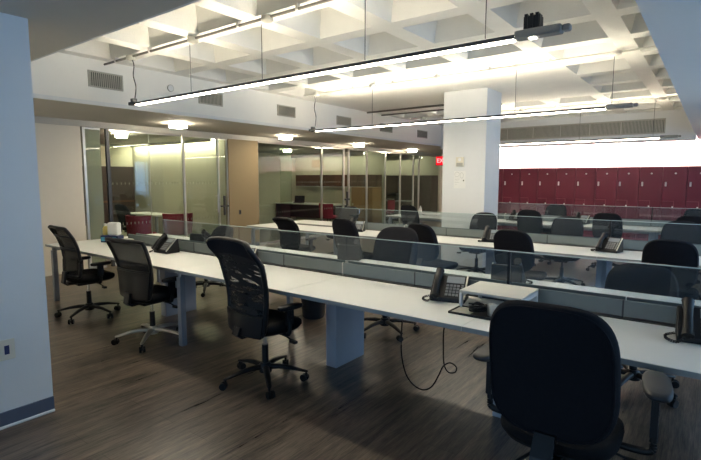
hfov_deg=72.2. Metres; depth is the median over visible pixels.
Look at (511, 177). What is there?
locker
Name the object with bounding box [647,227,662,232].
countertop
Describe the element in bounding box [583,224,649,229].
countertop
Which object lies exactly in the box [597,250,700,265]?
countertop
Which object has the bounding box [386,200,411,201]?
countertop
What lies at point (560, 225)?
upholstered chair
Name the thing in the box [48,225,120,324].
mesh chair
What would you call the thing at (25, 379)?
wall
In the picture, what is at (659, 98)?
conduit
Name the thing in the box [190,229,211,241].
desk phone
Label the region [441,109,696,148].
wall
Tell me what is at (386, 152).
window
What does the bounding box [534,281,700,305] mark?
countertop
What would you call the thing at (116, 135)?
diffuser
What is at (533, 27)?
pendant light
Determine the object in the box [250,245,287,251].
countertop
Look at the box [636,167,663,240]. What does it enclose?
locker
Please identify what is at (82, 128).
window
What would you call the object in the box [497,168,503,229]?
locker
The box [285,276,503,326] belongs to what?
countertop
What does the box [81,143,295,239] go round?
wall
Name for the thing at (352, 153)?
light
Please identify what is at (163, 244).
desk phone
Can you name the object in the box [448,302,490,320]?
desk tray
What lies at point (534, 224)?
upholstered chair
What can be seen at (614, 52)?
conduit
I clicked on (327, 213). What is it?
tub chair
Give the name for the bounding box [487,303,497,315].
cup
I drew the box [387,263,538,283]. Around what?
countertop
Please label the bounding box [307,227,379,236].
countertop
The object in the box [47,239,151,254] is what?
countertop
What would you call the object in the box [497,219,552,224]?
countertop
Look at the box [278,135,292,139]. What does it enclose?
ceiling lamp
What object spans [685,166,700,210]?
locker
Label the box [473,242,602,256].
countertop
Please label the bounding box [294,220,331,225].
countertop
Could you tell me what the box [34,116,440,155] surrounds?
trim
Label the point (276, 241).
window
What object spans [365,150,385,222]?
door
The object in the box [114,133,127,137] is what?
ceiling lamp
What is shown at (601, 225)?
upholstered chair
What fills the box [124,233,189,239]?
countertop
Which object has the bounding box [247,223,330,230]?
countertop
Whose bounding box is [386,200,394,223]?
tub chair
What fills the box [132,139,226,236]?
wall
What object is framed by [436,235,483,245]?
countertop
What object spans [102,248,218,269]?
countertop
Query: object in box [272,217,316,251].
mesh chair
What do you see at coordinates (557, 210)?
upholstered chair
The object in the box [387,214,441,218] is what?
countertop
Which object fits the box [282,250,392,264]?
countertop
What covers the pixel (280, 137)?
diffuser
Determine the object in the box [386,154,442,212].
wall
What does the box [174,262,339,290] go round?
countertop
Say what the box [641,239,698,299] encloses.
upholstered chair
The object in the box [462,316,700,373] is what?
countertop
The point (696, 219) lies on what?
upholstered chair
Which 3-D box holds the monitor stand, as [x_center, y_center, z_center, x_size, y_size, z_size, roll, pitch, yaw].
[0.972,0.445,3.146,0.400,0.118,0.350,5,8,37]
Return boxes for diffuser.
[115,134,126,137]
[136,39,514,105]
[279,136,291,139]
[315,109,604,131]
[505,138,658,144]
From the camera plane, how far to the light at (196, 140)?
11.45 m
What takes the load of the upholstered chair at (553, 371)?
on the floor
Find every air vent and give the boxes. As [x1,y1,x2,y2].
[87,70,123,90]
[198,90,222,106]
[277,104,295,117]
[337,116,350,126]
[380,123,392,132]
[417,130,427,138]
[500,118,665,140]
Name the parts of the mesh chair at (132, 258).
frame, leg, leg, seat, leg, armrest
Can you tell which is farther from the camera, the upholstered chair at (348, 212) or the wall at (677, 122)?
the wall at (677, 122)
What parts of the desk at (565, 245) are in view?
leg, leg, box leg, privacy panel, privacy panel, privacy panel, box leg, privacy panel, privacy panel, privacy panel, box leg, screen post, privacy panel, privacy panel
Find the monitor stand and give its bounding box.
[459,281,537,306]
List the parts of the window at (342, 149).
post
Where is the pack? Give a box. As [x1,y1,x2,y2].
[107,222,120,234]
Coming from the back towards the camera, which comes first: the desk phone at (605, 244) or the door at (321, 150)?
the door at (321, 150)
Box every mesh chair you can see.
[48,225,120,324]
[105,237,178,352]
[206,236,308,399]
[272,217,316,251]
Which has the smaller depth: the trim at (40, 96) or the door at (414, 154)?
the trim at (40, 96)
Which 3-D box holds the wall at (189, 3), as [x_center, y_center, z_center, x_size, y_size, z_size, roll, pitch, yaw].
[-1.745,-1.883,3.298,6.180,1.060,0.020,5,8,37]
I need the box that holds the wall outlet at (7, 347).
[0,338,15,361]
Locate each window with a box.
[80,127,106,268]
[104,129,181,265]
[216,138,228,225]
[258,141,291,244]
[322,147,344,235]
[344,149,365,205]
[386,152,400,223]
[400,153,413,223]
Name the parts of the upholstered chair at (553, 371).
armrest, tilt lever, backrest, seat, lever, armrest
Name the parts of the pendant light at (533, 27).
power cord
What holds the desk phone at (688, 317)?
on the desk at (639, 322)
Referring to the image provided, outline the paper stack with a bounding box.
[425,214,441,216]
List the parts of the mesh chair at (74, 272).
frame, leg, leg, seat, armrest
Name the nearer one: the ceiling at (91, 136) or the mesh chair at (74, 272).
the mesh chair at (74, 272)
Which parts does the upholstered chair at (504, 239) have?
backrest, seat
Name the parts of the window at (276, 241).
sill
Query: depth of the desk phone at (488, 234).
6.38 m
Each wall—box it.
[0,12,52,412]
[31,0,200,61]
[31,52,441,145]
[35,123,87,276]
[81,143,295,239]
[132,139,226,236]
[224,139,259,244]
[295,152,385,222]
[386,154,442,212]
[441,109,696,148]
[499,137,700,168]
[635,0,695,133]
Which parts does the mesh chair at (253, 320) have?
frame, leg, leg, seat, armrest, lever, leg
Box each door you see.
[181,135,218,236]
[289,144,322,238]
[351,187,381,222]
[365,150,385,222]
[414,154,419,210]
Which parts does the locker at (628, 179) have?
door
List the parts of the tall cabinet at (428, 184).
door, door, door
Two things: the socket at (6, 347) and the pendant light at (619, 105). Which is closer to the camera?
the socket at (6, 347)
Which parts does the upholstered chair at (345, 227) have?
backrest, seat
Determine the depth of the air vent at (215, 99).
7.77 m
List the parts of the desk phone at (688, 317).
cord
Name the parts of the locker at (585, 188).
door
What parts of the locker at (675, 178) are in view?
door, door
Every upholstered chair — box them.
[114,204,130,231]
[196,226,233,296]
[326,206,358,254]
[332,218,372,259]
[364,227,419,341]
[400,205,419,224]
[408,223,457,269]
[457,212,496,273]
[473,300,673,459]
[494,229,546,280]
[517,210,550,265]
[538,216,584,285]
[541,204,566,233]
[586,213,622,270]
[604,263,679,407]
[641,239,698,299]
[660,221,700,299]
[676,216,700,283]
[683,208,700,216]
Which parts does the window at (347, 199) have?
post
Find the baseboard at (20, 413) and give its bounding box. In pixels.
[0,396,54,426]
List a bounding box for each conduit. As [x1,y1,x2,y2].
[104,0,332,65]
[303,46,655,96]
[411,96,678,119]
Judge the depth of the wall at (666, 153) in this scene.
13.10 m
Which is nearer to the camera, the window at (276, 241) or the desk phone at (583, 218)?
the desk phone at (583, 218)
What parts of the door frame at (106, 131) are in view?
post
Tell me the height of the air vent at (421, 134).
0.200 m
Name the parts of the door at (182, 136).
post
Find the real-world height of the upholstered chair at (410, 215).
1.020 m
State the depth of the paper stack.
10.70 m
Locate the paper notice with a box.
[454,171,465,187]
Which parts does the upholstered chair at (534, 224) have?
backrest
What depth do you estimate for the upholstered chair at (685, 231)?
6.28 m
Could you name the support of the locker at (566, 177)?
on the floor
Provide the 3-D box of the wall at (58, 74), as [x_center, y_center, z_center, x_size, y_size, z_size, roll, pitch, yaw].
[-0.759,-2.549,9.702,0.036,1.090,11.485,5,8,37]
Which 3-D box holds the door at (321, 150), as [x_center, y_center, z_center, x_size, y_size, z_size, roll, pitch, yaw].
[-1.262,-0.985,12.566,0.055,2.430,1.592,5,8,37]
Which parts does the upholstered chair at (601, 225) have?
backrest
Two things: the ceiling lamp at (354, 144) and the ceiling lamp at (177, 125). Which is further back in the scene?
the ceiling lamp at (354, 144)
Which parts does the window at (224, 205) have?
post, post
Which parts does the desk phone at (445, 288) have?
cord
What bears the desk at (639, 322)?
on the floor
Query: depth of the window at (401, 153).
16.99 m
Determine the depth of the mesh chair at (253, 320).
3.53 m
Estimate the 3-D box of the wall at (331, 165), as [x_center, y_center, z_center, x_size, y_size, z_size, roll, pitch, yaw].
[-0.447,-1.449,16.829,3.940,2.450,0.120,5,8,37]
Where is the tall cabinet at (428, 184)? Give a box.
[386,175,437,212]
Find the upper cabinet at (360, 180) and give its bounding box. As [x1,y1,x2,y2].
[296,175,381,186]
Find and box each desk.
[45,219,700,417]
[247,207,700,287]
[275,202,346,218]
[385,202,693,261]
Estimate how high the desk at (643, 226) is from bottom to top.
1.076 m
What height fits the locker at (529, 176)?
1.880 m
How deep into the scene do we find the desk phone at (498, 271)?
3.79 m
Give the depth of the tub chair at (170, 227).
10.29 m
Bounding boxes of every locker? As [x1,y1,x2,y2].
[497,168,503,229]
[502,168,520,229]
[519,168,538,210]
[537,168,556,214]
[555,168,575,215]
[574,167,596,236]
[593,167,617,236]
[615,167,639,239]
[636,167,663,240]
[659,166,688,238]
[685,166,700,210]
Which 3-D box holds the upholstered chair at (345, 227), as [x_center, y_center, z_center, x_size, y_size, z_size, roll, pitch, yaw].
[0.103,0.328,6.918,0.637,1.020,0.698,6,8,43]
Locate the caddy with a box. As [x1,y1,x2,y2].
[101,235,123,241]
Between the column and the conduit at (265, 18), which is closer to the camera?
the conduit at (265, 18)
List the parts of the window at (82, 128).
post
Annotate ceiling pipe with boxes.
[367,104,501,115]
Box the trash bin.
[301,299,324,319]
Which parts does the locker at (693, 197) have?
door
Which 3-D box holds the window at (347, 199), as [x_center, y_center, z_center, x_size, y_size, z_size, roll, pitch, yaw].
[0.155,-1.169,14.310,0.105,2.430,1.100,5,8,37]
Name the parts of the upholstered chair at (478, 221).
seat, backrest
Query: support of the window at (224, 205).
in the wall at (243, 181)
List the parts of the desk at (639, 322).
leg, privacy panel, privacy panel, leg, box leg, leg, privacy panel, privacy panel, privacy panel, privacy panel, privacy panel, leg, privacy panel, privacy panel, box leg, privacy panel, privacy panel, privacy panel, privacy panel, box leg, screen post, privacy panel, privacy panel, privacy panel, privacy panel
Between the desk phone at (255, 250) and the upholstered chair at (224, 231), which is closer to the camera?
the desk phone at (255, 250)
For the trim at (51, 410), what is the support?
attached to the wall at (25, 379)
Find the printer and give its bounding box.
[386,193,401,200]
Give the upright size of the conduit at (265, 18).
0.089 m
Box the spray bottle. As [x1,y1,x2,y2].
[103,223,107,234]
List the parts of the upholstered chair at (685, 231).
backrest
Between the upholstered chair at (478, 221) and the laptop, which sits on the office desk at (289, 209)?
the laptop
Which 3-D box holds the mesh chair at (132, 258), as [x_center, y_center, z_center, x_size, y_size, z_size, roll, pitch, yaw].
[-1.916,0.564,4.652,0.667,1.027,0.657,4,7,33]
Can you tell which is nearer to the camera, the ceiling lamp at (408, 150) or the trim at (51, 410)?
the trim at (51, 410)
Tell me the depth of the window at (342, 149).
13.79 m
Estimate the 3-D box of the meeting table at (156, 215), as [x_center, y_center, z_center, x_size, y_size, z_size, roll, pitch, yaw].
[-4.850,-0.041,11.690,1.450,0.730,0.600,5,8,37]
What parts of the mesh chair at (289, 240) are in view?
frame, seat, armrest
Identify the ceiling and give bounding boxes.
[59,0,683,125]
[80,128,416,156]
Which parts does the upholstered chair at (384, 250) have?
leg, backrest, leg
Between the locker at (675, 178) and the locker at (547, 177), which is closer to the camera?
the locker at (675, 178)
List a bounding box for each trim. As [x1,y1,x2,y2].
[0,409,54,429]
[33,93,441,145]
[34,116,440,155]
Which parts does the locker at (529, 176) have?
door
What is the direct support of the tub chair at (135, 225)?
on the floor
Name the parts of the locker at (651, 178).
door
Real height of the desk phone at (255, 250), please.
0.217 m
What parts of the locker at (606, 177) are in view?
door, door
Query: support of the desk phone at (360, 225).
on the desk at (565, 245)
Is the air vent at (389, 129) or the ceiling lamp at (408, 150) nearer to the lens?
the air vent at (389, 129)
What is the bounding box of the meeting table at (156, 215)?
[130,211,177,235]
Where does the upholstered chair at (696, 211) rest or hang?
on the floor
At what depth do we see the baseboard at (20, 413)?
3.12 m
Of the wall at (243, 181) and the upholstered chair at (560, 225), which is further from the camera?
the wall at (243, 181)
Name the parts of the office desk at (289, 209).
panel, modesty panel, panel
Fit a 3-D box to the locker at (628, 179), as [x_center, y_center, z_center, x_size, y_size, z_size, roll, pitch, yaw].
[7.299,-0.707,12.644,0.498,1.880,0.454,5,8,37]
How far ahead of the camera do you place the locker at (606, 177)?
12.74 m
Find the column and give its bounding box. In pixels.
[441,87,501,267]
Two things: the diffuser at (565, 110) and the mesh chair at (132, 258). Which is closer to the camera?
the mesh chair at (132, 258)
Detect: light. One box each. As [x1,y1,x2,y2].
[128,0,571,105]
[130,139,213,146]
[291,151,364,157]
[309,56,637,131]
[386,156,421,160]
[500,100,680,144]
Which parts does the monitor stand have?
frame, frame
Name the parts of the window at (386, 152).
post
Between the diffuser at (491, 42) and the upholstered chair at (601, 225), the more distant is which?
the upholstered chair at (601, 225)
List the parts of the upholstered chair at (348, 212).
backrest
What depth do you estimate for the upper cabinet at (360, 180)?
16.29 m
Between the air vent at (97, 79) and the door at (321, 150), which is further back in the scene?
the door at (321, 150)
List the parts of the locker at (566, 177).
door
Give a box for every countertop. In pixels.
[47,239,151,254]
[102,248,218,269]
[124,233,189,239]
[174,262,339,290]
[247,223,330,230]
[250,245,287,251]
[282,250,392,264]
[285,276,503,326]
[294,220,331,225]
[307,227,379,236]
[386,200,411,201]
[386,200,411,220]
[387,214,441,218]
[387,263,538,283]
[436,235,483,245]
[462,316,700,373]
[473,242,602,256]
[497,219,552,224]
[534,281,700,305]
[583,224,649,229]
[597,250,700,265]
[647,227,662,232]
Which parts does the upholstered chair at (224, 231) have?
leg, leg, backrest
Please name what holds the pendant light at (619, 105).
hanging from the conduit at (614, 52)
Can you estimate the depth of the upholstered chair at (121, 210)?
10.41 m
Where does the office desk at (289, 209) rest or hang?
on the floor
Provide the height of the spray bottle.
0.155 m
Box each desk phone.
[149,233,179,253]
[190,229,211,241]
[228,248,257,265]
[337,239,368,260]
[351,218,364,231]
[422,267,468,303]
[478,225,497,242]
[491,258,532,283]
[506,210,517,220]
[575,212,589,224]
[591,232,622,252]
[664,297,700,344]
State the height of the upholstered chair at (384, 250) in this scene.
1.060 m
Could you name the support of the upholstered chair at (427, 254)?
on the floor
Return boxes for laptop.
[293,196,304,202]
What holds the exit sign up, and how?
hanging from the ceiling at (332, 33)
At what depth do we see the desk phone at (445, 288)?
3.30 m
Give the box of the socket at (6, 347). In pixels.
[4,345,9,354]
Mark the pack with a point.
(114, 228)
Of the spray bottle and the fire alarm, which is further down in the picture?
the spray bottle
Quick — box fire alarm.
[456,157,463,166]
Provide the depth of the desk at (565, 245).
6.20 m
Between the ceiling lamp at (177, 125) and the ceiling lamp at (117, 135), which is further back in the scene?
the ceiling lamp at (117, 135)
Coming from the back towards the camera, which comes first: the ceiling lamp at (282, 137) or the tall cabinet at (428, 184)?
the tall cabinet at (428, 184)
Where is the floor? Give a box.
[0,220,700,459]
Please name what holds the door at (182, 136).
on the floor
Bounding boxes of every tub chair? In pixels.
[125,215,155,235]
[162,213,192,234]
[319,203,337,220]
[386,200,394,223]
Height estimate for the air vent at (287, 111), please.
0.200 m
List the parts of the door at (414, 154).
post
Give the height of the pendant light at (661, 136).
0.727 m
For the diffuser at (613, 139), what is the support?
attached to the pendant light at (661, 136)
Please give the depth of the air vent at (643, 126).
11.91 m
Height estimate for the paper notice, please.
0.310 m
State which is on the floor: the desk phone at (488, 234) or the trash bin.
the trash bin
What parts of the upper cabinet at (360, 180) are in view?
door, door, under rail, door, door, door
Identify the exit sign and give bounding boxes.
[436,124,443,165]
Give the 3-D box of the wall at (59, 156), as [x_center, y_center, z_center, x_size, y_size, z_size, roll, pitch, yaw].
[-5.302,-0.415,7.181,0.120,2.430,2.480,5,8,37]
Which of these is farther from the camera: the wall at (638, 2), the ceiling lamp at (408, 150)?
the ceiling lamp at (408, 150)
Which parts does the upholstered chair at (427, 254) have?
backrest, seat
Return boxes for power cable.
[401,319,456,389]
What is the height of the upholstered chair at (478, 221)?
1.020 m
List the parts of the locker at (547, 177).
door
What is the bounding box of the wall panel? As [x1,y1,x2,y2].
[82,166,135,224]
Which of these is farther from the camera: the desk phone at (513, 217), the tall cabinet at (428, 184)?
the tall cabinet at (428, 184)
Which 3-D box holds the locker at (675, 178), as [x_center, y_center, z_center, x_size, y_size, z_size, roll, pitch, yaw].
[8.102,-0.642,12.042,0.498,1.880,0.454,5,8,37]
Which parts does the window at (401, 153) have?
post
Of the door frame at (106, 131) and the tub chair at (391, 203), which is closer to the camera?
the door frame at (106, 131)
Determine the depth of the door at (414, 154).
17.33 m
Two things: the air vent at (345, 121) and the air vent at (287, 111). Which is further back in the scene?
the air vent at (345, 121)
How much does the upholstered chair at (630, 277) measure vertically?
0.900 m
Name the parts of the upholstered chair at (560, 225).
seat, backrest, leg, leg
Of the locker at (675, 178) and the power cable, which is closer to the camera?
the power cable
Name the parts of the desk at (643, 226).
privacy panel, privacy panel, box leg, privacy panel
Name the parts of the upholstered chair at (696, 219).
backrest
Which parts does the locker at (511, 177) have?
door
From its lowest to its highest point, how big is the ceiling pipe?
0.040 m
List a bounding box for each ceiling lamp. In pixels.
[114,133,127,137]
[168,122,187,128]
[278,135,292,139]
[353,143,363,146]
[407,149,416,151]
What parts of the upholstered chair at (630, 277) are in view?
backrest, leg, leg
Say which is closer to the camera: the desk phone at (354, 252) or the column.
the desk phone at (354, 252)
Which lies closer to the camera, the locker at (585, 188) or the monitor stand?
the monitor stand
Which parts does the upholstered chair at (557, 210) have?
seat, backrest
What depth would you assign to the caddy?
6.30 m
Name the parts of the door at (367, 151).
post, post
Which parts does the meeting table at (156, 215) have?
leg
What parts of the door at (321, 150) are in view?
sill, post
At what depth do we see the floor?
3.50 m
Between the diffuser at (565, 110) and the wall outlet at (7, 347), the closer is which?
the wall outlet at (7, 347)
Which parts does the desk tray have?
cable coil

